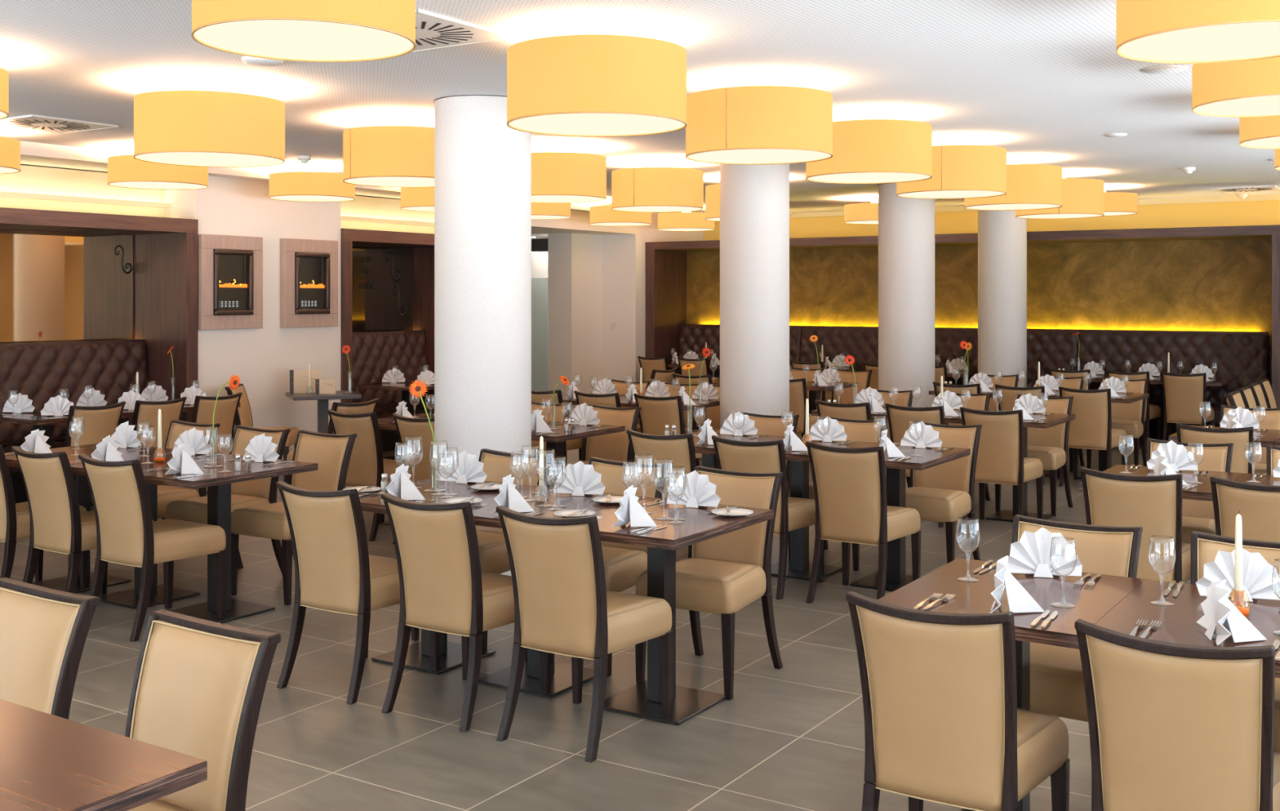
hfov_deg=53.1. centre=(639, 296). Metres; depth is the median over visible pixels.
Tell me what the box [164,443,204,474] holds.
napkin
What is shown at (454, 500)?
bread plate
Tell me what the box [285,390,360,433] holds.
side table
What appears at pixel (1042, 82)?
ceiling
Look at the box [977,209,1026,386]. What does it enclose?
column
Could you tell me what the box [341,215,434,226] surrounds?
ledge
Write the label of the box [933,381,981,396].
dining chair
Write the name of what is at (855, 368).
dining table
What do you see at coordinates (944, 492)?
dining chair
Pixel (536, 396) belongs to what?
dining chair
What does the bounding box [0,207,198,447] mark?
wall
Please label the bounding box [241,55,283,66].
ceiling speaker
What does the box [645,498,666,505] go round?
knife
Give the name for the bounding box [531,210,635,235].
wall
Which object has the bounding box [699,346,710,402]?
flower
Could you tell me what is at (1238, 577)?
taper candle
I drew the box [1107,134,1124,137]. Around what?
grille
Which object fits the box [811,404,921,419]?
dining table
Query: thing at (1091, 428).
dining chair
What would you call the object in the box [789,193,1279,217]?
crown molding
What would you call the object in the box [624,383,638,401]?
napkin
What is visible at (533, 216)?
diffuser
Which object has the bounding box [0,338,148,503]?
banquette
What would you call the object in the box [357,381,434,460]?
dining table
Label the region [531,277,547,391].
door
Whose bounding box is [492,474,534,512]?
napkin
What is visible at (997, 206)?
diffuser
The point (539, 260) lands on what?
wall
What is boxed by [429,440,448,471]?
bowl
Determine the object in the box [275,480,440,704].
dining chair
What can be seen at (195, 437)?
napkin
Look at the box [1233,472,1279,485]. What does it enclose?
dining table
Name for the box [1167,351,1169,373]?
taper candle
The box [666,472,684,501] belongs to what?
bowl
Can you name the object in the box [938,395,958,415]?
napkin
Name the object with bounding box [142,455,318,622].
dining table
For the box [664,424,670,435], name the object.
salt shaker
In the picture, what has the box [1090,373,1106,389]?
dining table
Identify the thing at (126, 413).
dining table
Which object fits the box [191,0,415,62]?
lamp
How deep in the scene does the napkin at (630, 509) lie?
4.95 m
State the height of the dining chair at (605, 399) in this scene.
0.867 m
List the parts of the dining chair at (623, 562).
leg, leg, seat, backrest, frame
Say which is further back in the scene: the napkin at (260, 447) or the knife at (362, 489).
the napkin at (260, 447)
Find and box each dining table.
[0,408,68,448]
[0,698,207,810]
[4,443,172,593]
[69,448,235,608]
[89,403,133,506]
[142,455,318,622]
[168,398,240,493]
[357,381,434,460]
[358,478,538,674]
[377,413,434,524]
[471,486,649,697]
[531,421,625,487]
[545,391,598,481]
[562,394,632,404]
[579,497,773,724]
[620,398,719,410]
[666,377,719,384]
[667,360,711,374]
[675,431,782,561]
[708,362,719,377]
[759,435,872,580]
[805,380,857,431]
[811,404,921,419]
[823,365,864,391]
[849,442,970,591]
[877,557,1145,810]
[884,406,994,509]
[928,386,995,397]
[946,369,977,384]
[985,410,1075,521]
[992,389,1059,476]
[1058,391,1148,478]
[1078,464,1241,501]
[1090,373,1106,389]
[1094,578,1279,678]
[1120,376,1162,448]
[1159,377,1233,425]
[1168,425,1279,447]
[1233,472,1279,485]
[1274,437,1279,446]
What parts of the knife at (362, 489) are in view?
handle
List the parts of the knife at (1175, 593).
blade, handle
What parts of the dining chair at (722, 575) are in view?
leg, leg, seat, leg, backrest, frame, leg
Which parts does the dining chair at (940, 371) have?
backrest, frame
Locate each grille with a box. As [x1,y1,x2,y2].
[245,60,279,66]
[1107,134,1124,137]
[1146,67,1183,73]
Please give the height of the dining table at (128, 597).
0.753 m
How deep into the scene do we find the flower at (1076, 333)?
14.48 m
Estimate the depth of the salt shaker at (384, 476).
5.82 m
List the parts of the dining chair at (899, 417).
leg, backrest, frame, leg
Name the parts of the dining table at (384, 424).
plate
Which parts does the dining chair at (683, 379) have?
frame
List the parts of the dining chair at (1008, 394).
backrest, frame, leg, leg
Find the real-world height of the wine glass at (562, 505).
0.210 m
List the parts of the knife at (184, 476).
handle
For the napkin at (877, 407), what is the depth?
9.87 m
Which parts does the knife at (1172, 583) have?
blade, handle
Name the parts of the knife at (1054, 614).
handle, blade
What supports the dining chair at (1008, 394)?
on the floor
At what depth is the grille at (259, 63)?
6.32 m
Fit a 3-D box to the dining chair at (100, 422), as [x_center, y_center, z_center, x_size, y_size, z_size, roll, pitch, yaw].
[-4.150,1.211,9.470,0.584,0.867,0.464,0,0,33]
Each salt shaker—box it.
[234,453,241,471]
[380,473,388,492]
[563,417,568,431]
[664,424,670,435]
[831,377,834,386]
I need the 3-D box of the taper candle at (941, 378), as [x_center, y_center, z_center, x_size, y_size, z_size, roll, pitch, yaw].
[2.314,0.724,9.816,0.023,0.262,0.022,0,0,33]
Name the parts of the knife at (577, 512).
handle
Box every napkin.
[2,392,35,413]
[19,428,52,453]
[40,395,73,416]
[75,387,106,406]
[90,435,124,461]
[111,421,142,448]
[118,389,145,409]
[141,383,168,400]
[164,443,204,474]
[172,426,212,455]
[180,385,205,404]
[242,433,279,462]
[382,368,405,382]
[386,463,424,500]
[392,400,413,422]
[415,369,434,384]
[439,450,487,484]
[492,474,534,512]
[531,408,551,432]
[553,460,605,496]
[565,380,578,398]
[567,402,599,425]
[592,377,617,394]
[612,484,657,527]
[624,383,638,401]
[644,380,671,396]
[666,470,720,507]
[671,351,678,363]
[678,386,695,404]
[683,351,698,359]
[691,382,719,399]
[696,417,717,444]
[711,352,719,364]
[720,410,757,435]
[782,423,807,450]
[789,370,793,379]
[808,416,847,441]
[812,370,827,385]
[820,367,840,382]
[824,355,835,368]
[831,354,849,366]
[855,386,884,404]
[867,391,885,412]
[879,429,905,457]
[900,421,942,448]
[932,390,963,408]
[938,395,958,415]
[945,359,957,372]
[949,357,967,370]
[968,372,993,387]
[977,375,991,391]
[989,555,1044,613]
[1006,527,1082,577]
[1013,392,1045,413]
[1013,398,1033,419]
[1034,373,1060,389]
[1039,377,1054,394]
[1083,360,1104,374]
[1084,363,1097,377]
[1098,376,1126,392]
[1101,379,1119,396]
[1137,362,1159,375]
[1141,364,1154,378]
[1146,440,1197,471]
[1152,452,1186,484]
[1190,364,1213,377]
[1195,366,1209,380]
[1195,547,1279,601]
[1196,579,1266,644]
[1219,406,1258,428]
[1226,412,1243,428]
[1272,458,1279,477]
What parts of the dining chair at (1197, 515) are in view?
backrest, frame, seat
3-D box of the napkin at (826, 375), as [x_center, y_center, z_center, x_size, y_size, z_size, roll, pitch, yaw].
[1.988,0.813,13.330,0.240,0.153,0.149,0,0,27]
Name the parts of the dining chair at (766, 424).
backrest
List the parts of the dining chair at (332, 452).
leg, seat, leg, backrest, frame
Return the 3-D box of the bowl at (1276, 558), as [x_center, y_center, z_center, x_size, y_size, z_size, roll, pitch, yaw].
[1.708,0.751,3.380,0.075,0.108,0.075,0,0,33]
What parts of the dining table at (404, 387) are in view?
plate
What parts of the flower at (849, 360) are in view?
stem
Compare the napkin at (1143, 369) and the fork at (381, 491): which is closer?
the fork at (381, 491)
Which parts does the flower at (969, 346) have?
stem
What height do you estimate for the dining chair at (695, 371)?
0.867 m
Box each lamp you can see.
[0,67,8,119]
[0,136,20,173]
[107,154,208,189]
[133,84,284,167]
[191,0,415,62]
[269,165,355,201]
[342,119,434,186]
[400,186,434,211]
[506,31,686,137]
[531,146,606,203]
[531,202,570,218]
[589,204,651,226]
[611,161,703,212]
[657,211,715,231]
[685,80,832,164]
[705,183,719,221]
[805,113,932,183]
[844,197,878,223]
[896,138,1006,198]
[964,158,1062,210]
[1015,172,1104,218]
[1103,186,1137,216]
[1115,0,1279,63]
[1191,56,1279,117]
[1239,115,1279,148]
[1274,148,1279,170]
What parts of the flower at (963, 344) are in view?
stem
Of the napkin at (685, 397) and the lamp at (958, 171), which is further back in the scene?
the napkin at (685, 397)
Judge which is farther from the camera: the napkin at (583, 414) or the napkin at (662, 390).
the napkin at (662, 390)
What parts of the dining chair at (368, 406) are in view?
leg, seat, frame, backrest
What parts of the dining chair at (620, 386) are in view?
leg, backrest, frame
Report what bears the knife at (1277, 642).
on the dining table at (1179, 624)
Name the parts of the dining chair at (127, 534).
leg, backrest, frame, leg, leg, seat, leg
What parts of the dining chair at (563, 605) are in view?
leg, backrest, frame, leg, leg, seat, leg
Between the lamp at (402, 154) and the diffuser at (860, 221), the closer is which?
the lamp at (402, 154)
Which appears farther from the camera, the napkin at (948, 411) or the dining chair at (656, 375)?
the dining chair at (656, 375)
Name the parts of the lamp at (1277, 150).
lamp shade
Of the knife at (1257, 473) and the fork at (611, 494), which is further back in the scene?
the knife at (1257, 473)
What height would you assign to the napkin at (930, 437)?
0.156 m
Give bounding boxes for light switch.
[609,322,615,328]
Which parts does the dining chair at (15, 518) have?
backrest, leg, frame, leg, seat, leg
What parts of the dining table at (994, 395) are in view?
plate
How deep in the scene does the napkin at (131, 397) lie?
10.06 m
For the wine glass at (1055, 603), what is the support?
on the dining table at (1091, 603)
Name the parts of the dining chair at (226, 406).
frame, backrest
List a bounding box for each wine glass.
[68,421,83,455]
[71,415,84,448]
[137,421,151,456]
[140,426,155,463]
[204,426,218,463]
[217,432,232,471]
[399,443,415,484]
[404,435,422,488]
[429,440,448,494]
[437,453,454,497]
[442,447,458,494]
[510,451,526,486]
[513,453,530,497]
[520,444,539,500]
[535,448,555,506]
[546,462,564,509]
[550,455,566,506]
[622,460,639,488]
[624,462,642,487]
[633,453,654,512]
[653,458,674,519]
[666,472,684,523]
[668,466,686,519]
[908,420,922,455]
[955,516,980,580]
[1049,536,1076,606]
[1118,434,1133,472]
[1148,534,1176,604]
[1186,441,1204,483]
[1244,440,1262,482]
[1253,406,1266,435]
[1271,558,1279,634]
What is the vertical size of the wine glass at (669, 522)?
0.192 m
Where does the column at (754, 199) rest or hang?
on the floor
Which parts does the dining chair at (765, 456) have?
backrest, frame, leg, seat, leg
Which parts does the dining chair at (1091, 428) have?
leg, leg, backrest, frame, leg, seat, leg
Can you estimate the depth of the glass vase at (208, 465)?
6.72 m
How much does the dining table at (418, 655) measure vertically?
0.753 m
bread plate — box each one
[342,485,381,493]
[443,497,483,503]
[470,483,501,490]
[553,508,595,517]
[592,495,622,503]
[711,507,753,515]
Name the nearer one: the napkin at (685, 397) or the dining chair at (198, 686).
the dining chair at (198, 686)
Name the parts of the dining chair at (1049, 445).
leg, frame, seat, backrest, leg, leg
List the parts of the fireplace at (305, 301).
panel, steel frame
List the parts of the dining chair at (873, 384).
frame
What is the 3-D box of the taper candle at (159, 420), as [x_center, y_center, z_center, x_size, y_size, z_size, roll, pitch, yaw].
[-2.591,0.724,6.908,0.023,0.262,0.022,0,0,33]
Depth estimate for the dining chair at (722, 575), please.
5.59 m
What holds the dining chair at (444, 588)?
on the floor
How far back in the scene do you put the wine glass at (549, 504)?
5.44 m
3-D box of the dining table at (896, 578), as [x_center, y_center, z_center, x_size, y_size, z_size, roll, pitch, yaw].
[1.467,1.266,7.341,0.606,0.753,0.800,0,0,33]
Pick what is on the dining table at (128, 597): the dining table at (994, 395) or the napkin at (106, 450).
the napkin at (106, 450)
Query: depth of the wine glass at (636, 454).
5.27 m
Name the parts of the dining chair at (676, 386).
seat, frame, backrest, leg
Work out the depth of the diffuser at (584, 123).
5.71 m
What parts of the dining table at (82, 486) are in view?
plate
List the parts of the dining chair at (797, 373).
backrest, frame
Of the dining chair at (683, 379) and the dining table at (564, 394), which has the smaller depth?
the dining table at (564, 394)
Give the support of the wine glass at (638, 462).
on the dining table at (643, 699)
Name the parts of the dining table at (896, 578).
plate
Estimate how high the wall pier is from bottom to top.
2.820 m
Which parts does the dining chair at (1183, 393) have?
leg, leg, backrest, frame, seat, leg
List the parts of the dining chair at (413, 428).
frame, backrest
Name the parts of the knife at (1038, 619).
handle, blade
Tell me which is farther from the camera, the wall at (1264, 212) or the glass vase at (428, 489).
the wall at (1264, 212)
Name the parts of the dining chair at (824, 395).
backrest, seat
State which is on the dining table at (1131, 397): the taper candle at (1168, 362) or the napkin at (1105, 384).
the napkin at (1105, 384)
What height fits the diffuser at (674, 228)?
0.001 m
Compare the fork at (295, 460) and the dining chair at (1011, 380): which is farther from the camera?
the dining chair at (1011, 380)
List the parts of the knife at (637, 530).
handle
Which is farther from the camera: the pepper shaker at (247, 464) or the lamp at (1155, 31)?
the pepper shaker at (247, 464)
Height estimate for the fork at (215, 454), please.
0.009 m
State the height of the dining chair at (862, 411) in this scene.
0.867 m
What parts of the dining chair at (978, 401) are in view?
frame, backrest, leg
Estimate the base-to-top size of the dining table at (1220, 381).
0.753 m
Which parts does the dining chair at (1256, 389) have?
backrest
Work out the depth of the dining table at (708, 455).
7.97 m
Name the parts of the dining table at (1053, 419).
plate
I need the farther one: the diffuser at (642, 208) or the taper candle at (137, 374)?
the diffuser at (642, 208)
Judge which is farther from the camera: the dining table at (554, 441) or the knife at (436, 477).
the dining table at (554, 441)
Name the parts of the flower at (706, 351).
stem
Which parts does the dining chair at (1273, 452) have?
backrest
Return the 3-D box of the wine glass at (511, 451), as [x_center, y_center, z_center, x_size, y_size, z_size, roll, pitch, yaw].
[-0.534,0.784,5.614,0.072,0.210,0.072,0,0,33]
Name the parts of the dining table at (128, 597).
plate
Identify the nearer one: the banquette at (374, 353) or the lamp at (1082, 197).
the lamp at (1082, 197)
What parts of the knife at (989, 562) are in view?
blade, handle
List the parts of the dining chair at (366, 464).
backrest, frame, leg, leg, seat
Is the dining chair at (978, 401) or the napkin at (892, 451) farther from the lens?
the dining chair at (978, 401)
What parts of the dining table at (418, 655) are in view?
plate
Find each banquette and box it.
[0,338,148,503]
[351,329,434,451]
[678,324,801,377]
[800,325,1079,386]
[1077,328,1268,442]
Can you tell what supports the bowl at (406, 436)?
on the wine glass at (406, 436)
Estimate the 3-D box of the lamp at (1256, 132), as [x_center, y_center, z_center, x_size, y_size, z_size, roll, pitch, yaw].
[3.825,-1.030,7.286,0.752,0.291,0.752,0,0,25]
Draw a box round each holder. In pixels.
[153,451,165,461]
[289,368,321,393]
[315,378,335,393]
[534,484,548,501]
[1227,590,1250,617]
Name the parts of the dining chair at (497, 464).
leg, leg, seat, backrest, frame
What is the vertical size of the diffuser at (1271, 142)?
0.001 m
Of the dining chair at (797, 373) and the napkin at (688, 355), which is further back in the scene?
the napkin at (688, 355)
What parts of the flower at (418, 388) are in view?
stem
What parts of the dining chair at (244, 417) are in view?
backrest, frame, seat, leg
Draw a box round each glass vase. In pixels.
[203,427,222,466]
[423,488,445,491]
[549,399,560,429]
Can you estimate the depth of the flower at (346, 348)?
11.93 m
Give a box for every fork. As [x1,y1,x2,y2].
[142,466,169,471]
[142,467,170,472]
[195,453,226,457]
[261,460,291,464]
[271,460,295,464]
[359,491,384,496]
[471,502,487,506]
[587,493,616,499]
[705,505,728,511]
[913,592,942,608]
[923,593,955,609]
[1072,573,1091,585]
[1084,573,1101,586]
[1129,619,1147,635]
[1140,620,1161,638]
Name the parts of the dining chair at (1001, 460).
leg, leg, backrest, frame, leg, seat, leg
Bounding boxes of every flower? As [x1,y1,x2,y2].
[167,346,173,399]
[212,373,239,465]
[341,344,351,391]
[408,378,435,488]
[552,375,569,427]
[681,363,695,433]
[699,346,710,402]
[809,334,818,374]
[844,354,855,403]
[960,340,968,384]
[964,342,972,384]
[1072,332,1079,370]
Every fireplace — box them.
[198,234,262,329]
[280,238,337,327]
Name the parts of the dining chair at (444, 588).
leg, backrest, frame, leg, leg, seat, leg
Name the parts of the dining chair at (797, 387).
backrest, frame, seat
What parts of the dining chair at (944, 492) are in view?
seat, backrest, frame, leg, leg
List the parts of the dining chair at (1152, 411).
backrest, frame, leg, seat, leg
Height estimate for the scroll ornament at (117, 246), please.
0.257 m
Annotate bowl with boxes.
[399,443,415,466]
[404,435,422,465]
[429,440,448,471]
[437,453,454,477]
[442,447,458,474]
[513,453,530,478]
[520,444,539,475]
[535,448,555,480]
[633,453,654,487]
[653,458,674,491]
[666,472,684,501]
[668,466,686,496]
[955,516,980,552]
[1049,536,1076,576]
[1148,534,1176,573]
[1186,441,1204,464]
[1271,558,1279,598]
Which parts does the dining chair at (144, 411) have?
frame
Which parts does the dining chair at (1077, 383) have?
frame, backrest, leg, leg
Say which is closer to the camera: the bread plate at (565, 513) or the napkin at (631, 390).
the bread plate at (565, 513)
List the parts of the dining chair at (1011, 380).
frame, backrest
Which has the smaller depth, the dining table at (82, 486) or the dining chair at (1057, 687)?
the dining chair at (1057, 687)
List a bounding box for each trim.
[341,228,434,408]
[531,238,547,251]
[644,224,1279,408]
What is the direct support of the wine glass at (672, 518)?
on the dining table at (643, 699)
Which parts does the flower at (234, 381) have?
stem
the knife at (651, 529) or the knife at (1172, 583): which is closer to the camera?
the knife at (1172, 583)
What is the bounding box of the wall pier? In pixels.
[164,175,341,459]
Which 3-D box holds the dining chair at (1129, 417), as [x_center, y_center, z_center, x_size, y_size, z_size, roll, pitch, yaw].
[4.516,1.211,12.078,0.464,0.867,0.584,0,0,32]
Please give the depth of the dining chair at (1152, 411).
13.49 m
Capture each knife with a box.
[173,472,208,477]
[176,472,213,478]
[357,484,372,492]
[414,499,435,502]
[417,476,439,481]
[458,495,474,502]
[476,482,493,488]
[531,487,554,493]
[568,507,587,516]
[605,493,611,502]
[630,524,662,533]
[635,525,666,533]
[641,497,667,505]
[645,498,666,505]
[726,506,729,515]
[892,456,908,460]
[898,456,911,461]
[973,560,993,573]
[978,562,996,573]
[1030,608,1049,626]
[1040,610,1057,628]
[1131,464,1141,470]
[1163,580,1176,595]
[1173,581,1183,596]
[1184,484,1197,489]
[1251,472,1260,478]
[1256,472,1266,479]
[1272,639,1279,651]
[1275,650,1279,660]
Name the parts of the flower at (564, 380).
stem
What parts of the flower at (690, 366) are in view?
stem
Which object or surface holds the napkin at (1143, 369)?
on the dining table at (1151, 380)
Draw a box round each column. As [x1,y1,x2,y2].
[433,94,531,575]
[720,163,789,428]
[877,182,934,406]
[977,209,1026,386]
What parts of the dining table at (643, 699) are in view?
plate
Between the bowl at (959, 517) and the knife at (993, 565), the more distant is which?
the knife at (993, 565)
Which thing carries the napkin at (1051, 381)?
on the dining table at (994, 395)
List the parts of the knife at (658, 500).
handle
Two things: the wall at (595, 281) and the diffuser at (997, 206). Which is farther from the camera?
the wall at (595, 281)
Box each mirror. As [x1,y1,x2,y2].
[0,229,133,342]
[351,244,413,332]
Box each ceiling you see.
[0,0,1279,213]
[20,141,609,212]
[531,232,547,237]
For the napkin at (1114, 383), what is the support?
on the dining table at (1131, 397)
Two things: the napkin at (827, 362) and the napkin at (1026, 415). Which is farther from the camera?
the napkin at (827, 362)
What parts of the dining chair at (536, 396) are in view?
backrest, frame, leg, seat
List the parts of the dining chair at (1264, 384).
backrest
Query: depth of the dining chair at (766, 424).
8.51 m
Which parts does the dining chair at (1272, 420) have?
frame, seat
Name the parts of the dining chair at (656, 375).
backrest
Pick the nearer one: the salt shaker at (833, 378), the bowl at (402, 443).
the bowl at (402, 443)
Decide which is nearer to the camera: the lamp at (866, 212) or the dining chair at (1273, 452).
the dining chair at (1273, 452)
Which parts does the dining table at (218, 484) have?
plate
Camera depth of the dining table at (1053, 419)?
9.49 m
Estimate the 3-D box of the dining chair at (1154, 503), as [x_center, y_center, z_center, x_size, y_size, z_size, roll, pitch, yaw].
[2.320,1.211,5.936,0.464,0.867,0.584,0,0,32]
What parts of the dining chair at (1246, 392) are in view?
backrest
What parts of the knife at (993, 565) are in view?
blade, handle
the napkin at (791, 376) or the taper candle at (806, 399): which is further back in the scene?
the napkin at (791, 376)
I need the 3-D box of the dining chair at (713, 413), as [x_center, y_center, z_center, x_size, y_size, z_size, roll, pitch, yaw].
[0.660,1.211,11.216,0.464,0.867,0.584,0,0,32]
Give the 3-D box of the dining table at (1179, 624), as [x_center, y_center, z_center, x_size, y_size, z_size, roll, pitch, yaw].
[1.631,1.266,3.537,0.606,0.753,0.800,0,0,33]
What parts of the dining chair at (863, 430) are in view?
leg, seat, leg, frame, leg, backrest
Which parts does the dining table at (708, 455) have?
plate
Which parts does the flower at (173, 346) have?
stem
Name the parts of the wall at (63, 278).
panel, post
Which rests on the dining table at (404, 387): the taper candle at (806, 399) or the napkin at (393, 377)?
the napkin at (393, 377)
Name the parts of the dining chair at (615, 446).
seat, backrest, frame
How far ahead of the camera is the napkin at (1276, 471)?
6.25 m
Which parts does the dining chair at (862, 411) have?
backrest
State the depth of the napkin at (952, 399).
10.09 m
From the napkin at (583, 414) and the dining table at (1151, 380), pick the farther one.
the dining table at (1151, 380)
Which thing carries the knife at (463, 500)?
on the bread plate at (454, 500)
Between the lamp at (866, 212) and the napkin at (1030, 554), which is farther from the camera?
the lamp at (866, 212)
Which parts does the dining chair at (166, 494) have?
seat, backrest, frame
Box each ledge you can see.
[0,191,170,208]
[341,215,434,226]
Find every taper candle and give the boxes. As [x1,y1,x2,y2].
[136,369,138,392]
[157,408,161,455]
[308,361,311,390]
[538,434,544,493]
[640,366,642,395]
[805,398,808,440]
[821,343,822,361]
[940,375,942,396]
[1037,361,1039,386]
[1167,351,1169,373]
[1234,510,1243,604]
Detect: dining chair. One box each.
[0,444,88,588]
[0,577,100,719]
[11,445,155,602]
[65,400,125,446]
[78,453,226,641]
[124,608,280,810]
[132,396,186,447]
[157,391,242,484]
[157,419,220,519]
[164,424,290,575]
[225,383,299,482]
[231,429,356,605]
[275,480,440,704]
[286,398,378,484]
[327,408,402,541]
[381,492,551,732]
[391,413,434,543]
[410,448,551,651]
[496,505,673,762]
[524,457,669,676]
[531,389,582,463]
[531,400,572,454]
[544,404,640,486]
[573,390,621,461]
[578,378,651,461]
[626,429,696,497]
[632,381,699,466]
[633,393,702,457]
[635,465,782,699]
[637,355,668,381]
[649,367,677,383]
[672,373,712,429]
[677,356,709,375]
[684,382,719,433]
[711,435,824,599]
[740,411,799,496]
[788,415,887,570]
[789,366,824,436]
[789,377,818,436]
[790,360,831,402]
[805,440,920,603]
[814,399,871,419]
[831,368,871,403]
[845,590,1070,810]
[862,362,878,389]
[864,387,914,484]
[884,402,944,527]
[905,420,982,563]
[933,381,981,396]
[934,364,947,396]
[937,391,991,500]
[960,406,1043,529]
[976,373,1019,410]
[995,383,1061,484]
[995,393,1073,516]
[1012,514,1142,721]
[1040,374,1084,471]
[1048,368,1090,389]
[1058,386,1127,486]
[1074,618,1279,810]
[1080,466,1191,582]
[1086,377,1148,468]
[1106,369,1160,453]
[1146,437,1233,543]
[1160,371,1214,440]
[1175,422,1253,473]
[1190,530,1279,751]
[1209,475,1279,542]
[1220,404,1279,474]
[1224,390,1245,407]
[1236,386,1257,408]
[1246,382,1267,408]
[1256,378,1276,408]
[1266,444,1279,475]
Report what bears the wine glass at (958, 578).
on the dining table at (1091, 603)
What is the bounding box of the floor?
[0,432,1191,810]
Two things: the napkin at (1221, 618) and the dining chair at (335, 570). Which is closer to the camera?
the napkin at (1221, 618)
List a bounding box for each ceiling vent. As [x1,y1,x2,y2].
[0,114,118,133]
[410,8,514,52]
[1210,185,1279,192]
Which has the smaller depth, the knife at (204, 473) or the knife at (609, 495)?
the knife at (609, 495)
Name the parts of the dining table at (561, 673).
plate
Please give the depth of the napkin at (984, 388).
11.98 m
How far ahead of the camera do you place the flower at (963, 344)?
12.35 m
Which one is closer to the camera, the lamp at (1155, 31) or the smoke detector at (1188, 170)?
the lamp at (1155, 31)
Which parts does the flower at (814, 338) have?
stem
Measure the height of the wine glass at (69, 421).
0.192 m
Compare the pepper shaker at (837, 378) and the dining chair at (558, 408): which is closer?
the dining chair at (558, 408)
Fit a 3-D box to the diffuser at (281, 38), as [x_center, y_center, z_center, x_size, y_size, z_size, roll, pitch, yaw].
[-1.162,-0.891,4.454,0.736,0.001,0.736,0,0,25]
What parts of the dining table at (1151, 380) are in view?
plate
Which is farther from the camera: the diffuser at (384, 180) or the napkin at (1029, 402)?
the napkin at (1029, 402)
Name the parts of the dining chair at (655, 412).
backrest, frame, seat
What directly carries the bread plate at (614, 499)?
on the dining table at (561, 673)
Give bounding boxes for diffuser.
[0,111,6,117]
[0,166,18,172]
[109,181,206,188]
[135,151,283,165]
[194,19,413,59]
[270,195,354,200]
[345,176,434,186]
[402,206,434,210]
[508,112,684,135]
[531,195,604,201]
[531,214,568,218]
[591,222,648,225]
[613,205,702,211]
[660,227,713,230]
[687,148,831,163]
[706,217,719,220]
[807,172,930,182]
[846,220,878,223]
[898,190,1004,197]
[966,204,1059,209]
[1017,213,1102,217]
[1103,211,1135,215]
[1118,21,1279,61]
[1194,94,1279,115]
[1241,136,1279,147]
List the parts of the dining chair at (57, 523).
leg, backrest, frame, leg, leg, seat, leg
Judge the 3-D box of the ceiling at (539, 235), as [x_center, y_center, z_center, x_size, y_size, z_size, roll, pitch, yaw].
[-3.183,-1.005,18.219,2.900,0.100,5.900,0,0,33]
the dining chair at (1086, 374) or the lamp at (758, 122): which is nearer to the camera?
the lamp at (758, 122)
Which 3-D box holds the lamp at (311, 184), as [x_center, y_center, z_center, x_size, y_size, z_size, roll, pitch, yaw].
[-2.948,-1.030,11.527,0.752,0.291,0.752,0,0,25]
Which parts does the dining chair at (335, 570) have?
leg, backrest, frame, leg, leg, seat, leg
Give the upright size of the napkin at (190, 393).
0.156 m
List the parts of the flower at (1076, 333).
stem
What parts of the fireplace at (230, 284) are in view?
panel, steel frame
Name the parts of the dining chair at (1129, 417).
leg, backrest, frame, seat, leg, leg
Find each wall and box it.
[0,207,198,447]
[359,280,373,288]
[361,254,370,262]
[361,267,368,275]
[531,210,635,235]
[531,236,547,277]
[547,212,702,419]
[702,200,1279,240]
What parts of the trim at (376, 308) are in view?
panel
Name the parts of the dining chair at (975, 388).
backrest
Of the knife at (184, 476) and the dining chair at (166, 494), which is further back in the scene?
the dining chair at (166, 494)
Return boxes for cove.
[0,164,164,217]
[341,195,434,233]
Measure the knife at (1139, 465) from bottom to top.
0.007 m
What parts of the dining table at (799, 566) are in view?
plate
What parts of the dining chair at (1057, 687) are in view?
seat, backrest, frame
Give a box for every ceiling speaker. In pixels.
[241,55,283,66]
[1105,133,1127,137]
[1142,65,1187,74]
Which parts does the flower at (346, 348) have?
stem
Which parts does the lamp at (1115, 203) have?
lamp shade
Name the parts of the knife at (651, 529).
handle, blade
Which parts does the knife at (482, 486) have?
handle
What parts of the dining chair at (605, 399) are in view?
leg, backrest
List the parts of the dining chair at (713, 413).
seat, frame, backrest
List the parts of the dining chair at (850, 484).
leg, backrest, leg, frame, leg, seat, leg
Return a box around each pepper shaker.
[244,453,251,470]
[569,417,575,431]
[671,424,676,435]
[835,377,839,386]
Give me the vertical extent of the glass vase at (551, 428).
0.200 m
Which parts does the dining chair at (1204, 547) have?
frame, backrest, seat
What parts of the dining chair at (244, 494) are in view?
seat, leg, backrest, frame, leg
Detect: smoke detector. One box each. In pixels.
[297,155,311,163]
[1181,166,1195,173]
[1235,193,1248,199]
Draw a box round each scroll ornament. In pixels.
[114,244,132,274]
[385,250,406,315]
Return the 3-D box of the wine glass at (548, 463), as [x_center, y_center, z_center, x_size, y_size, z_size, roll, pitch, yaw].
[-0.357,0.793,5.363,0.075,0.192,0.075,0,0,33]
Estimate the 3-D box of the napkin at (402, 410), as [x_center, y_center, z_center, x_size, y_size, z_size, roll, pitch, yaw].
[-1.646,0.813,9.070,0.149,0.153,0.240,0,0,9]
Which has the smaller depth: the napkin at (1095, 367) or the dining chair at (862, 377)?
the dining chair at (862, 377)
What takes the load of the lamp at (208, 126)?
hanging from the ceiling at (1042, 82)
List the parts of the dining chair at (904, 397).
frame, backrest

